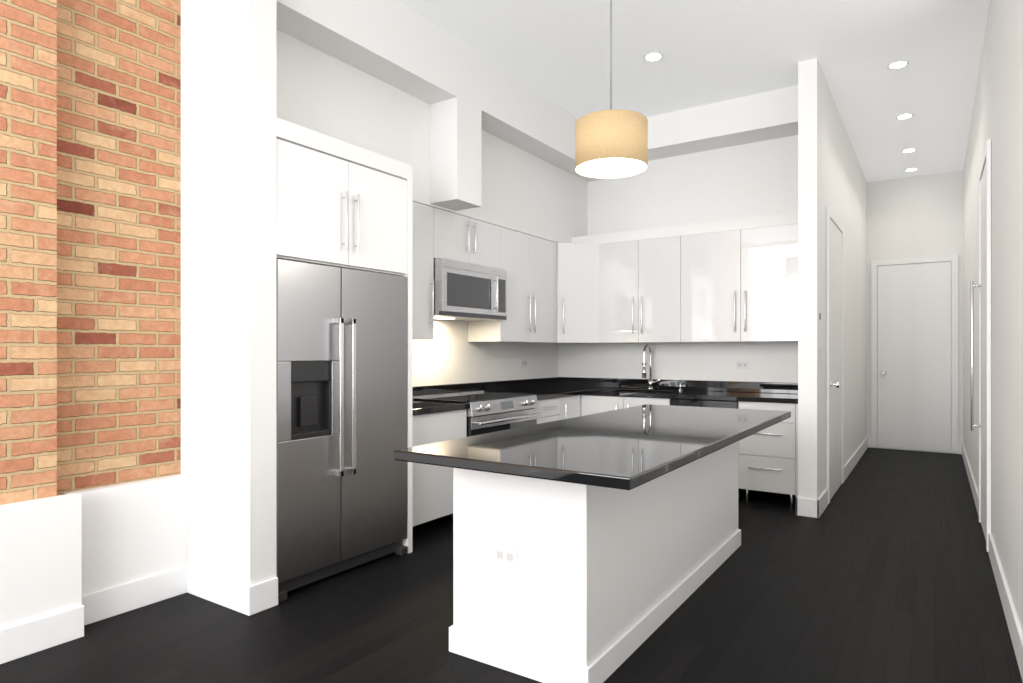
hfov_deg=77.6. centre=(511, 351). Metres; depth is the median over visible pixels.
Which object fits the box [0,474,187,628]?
wainscot
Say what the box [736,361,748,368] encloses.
outlet
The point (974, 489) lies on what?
baseboard
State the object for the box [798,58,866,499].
wall
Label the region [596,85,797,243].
soffit
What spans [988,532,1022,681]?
baseboard
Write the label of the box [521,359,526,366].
outlet
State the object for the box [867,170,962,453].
wall
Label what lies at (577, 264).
upper cabinet
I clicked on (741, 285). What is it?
upper cabinet
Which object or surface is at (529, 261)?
upper cabinet
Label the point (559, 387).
countertop
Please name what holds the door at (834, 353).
attached to the wall at (831, 174)
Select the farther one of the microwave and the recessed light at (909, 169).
the recessed light at (909, 169)
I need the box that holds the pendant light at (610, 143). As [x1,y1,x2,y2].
[575,0,647,177]
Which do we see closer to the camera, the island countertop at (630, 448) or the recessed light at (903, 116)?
the island countertop at (630, 448)
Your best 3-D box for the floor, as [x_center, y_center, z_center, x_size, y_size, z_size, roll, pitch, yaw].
[0.189,1.330,3.446,4.900,0.100,14.350,0,0,34]
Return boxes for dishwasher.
[670,398,745,498]
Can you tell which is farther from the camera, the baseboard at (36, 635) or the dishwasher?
the dishwasher
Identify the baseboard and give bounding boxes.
[0,597,91,663]
[82,567,183,622]
[184,565,259,615]
[812,489,827,517]
[844,437,871,480]
[960,443,978,516]
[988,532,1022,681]
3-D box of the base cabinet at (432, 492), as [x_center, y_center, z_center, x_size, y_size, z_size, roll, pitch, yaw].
[-0.251,0.852,5.354,0.616,0.857,2.554,0,0,34]
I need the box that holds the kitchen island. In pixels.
[449,441,740,682]
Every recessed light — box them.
[643,52,662,61]
[887,60,908,68]
[896,113,913,118]
[901,148,916,152]
[904,168,917,170]
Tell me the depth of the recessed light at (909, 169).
7.90 m
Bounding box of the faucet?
[642,344,661,389]
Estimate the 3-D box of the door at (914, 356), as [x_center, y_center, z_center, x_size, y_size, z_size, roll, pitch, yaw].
[5.182,0.026,8.211,0.955,2.483,0.082,0,0,34]
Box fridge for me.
[276,259,407,602]
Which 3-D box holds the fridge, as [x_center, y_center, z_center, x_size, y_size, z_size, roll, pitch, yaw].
[-1.187,0.401,3.808,0.748,1.751,0.960,0,0,34]
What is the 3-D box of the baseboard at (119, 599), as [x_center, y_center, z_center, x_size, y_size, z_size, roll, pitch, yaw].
[-1.884,1.210,3.156,0.019,0.140,0.528,0,0,34]
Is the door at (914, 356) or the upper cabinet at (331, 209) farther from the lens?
the door at (914, 356)
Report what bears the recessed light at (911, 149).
in the ceiling
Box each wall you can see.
[0,0,180,504]
[276,0,595,243]
[412,319,558,386]
[559,135,797,395]
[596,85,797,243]
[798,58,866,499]
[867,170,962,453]
[963,0,1022,630]
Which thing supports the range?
on the floor
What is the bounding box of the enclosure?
[181,0,411,585]
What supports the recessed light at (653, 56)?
in the ceiling
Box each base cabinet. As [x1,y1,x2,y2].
[412,395,580,526]
[739,401,797,506]
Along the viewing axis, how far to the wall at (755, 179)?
6.26 m
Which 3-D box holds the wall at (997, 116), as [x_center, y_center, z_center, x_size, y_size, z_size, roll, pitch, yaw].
[1.924,-0.495,2.173,0.200,3.550,14.150,0,0,34]
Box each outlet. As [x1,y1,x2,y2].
[493,544,516,567]
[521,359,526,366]
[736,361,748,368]
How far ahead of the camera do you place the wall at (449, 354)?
5.75 m
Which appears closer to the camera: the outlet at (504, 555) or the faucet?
the outlet at (504, 555)
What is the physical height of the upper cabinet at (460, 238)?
0.385 m
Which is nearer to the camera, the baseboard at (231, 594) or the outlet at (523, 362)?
the baseboard at (231, 594)
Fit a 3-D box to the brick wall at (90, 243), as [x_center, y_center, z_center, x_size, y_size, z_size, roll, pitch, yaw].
[-3.528,-0.495,0.951,0.370,3.550,6.080,0,0,34]
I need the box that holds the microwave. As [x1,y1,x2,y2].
[434,258,506,320]
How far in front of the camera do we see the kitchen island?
2.61 m
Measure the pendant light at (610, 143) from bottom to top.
1.324 m
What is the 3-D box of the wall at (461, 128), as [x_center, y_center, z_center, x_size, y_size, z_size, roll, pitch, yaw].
[-0.377,-1.681,5.203,0.614,1.177,4.190,0,0,34]
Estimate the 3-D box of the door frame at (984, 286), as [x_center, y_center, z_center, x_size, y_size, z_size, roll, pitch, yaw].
[3.248,-0.038,4.421,0.078,2.613,0.910,0,0,34]
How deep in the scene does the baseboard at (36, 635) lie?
2.73 m
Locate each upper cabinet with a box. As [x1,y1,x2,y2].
[276,139,406,273]
[412,201,435,339]
[436,208,503,269]
[468,228,555,343]
[556,243,599,343]
[600,236,679,342]
[680,224,797,342]
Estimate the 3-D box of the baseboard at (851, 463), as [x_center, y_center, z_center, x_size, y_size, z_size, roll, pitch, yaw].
[4.008,1.210,7.362,0.040,0.140,2.800,0,0,34]
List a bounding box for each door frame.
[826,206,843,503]
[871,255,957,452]
[970,139,990,551]
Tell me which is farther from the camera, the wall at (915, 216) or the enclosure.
the wall at (915, 216)
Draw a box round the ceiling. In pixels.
[398,0,989,182]
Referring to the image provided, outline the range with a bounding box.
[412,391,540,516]
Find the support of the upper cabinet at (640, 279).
attached to the wall at (755, 179)
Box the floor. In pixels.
[0,448,1022,682]
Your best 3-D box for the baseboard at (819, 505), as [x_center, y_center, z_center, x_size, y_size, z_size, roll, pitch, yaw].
[2.486,1.210,5.110,0.036,0.140,0.496,0,0,34]
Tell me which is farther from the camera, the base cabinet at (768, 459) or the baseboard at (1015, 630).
the base cabinet at (768, 459)
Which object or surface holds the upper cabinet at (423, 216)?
attached to the wall at (449, 354)
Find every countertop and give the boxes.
[394,404,790,489]
[412,377,797,414]
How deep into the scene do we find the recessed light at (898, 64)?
5.02 m
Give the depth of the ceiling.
4.86 m
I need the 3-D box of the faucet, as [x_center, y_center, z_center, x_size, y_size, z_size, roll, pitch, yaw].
[1.396,0.150,6.329,0.155,0.456,0.226,0,0,34]
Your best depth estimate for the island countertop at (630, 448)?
2.58 m

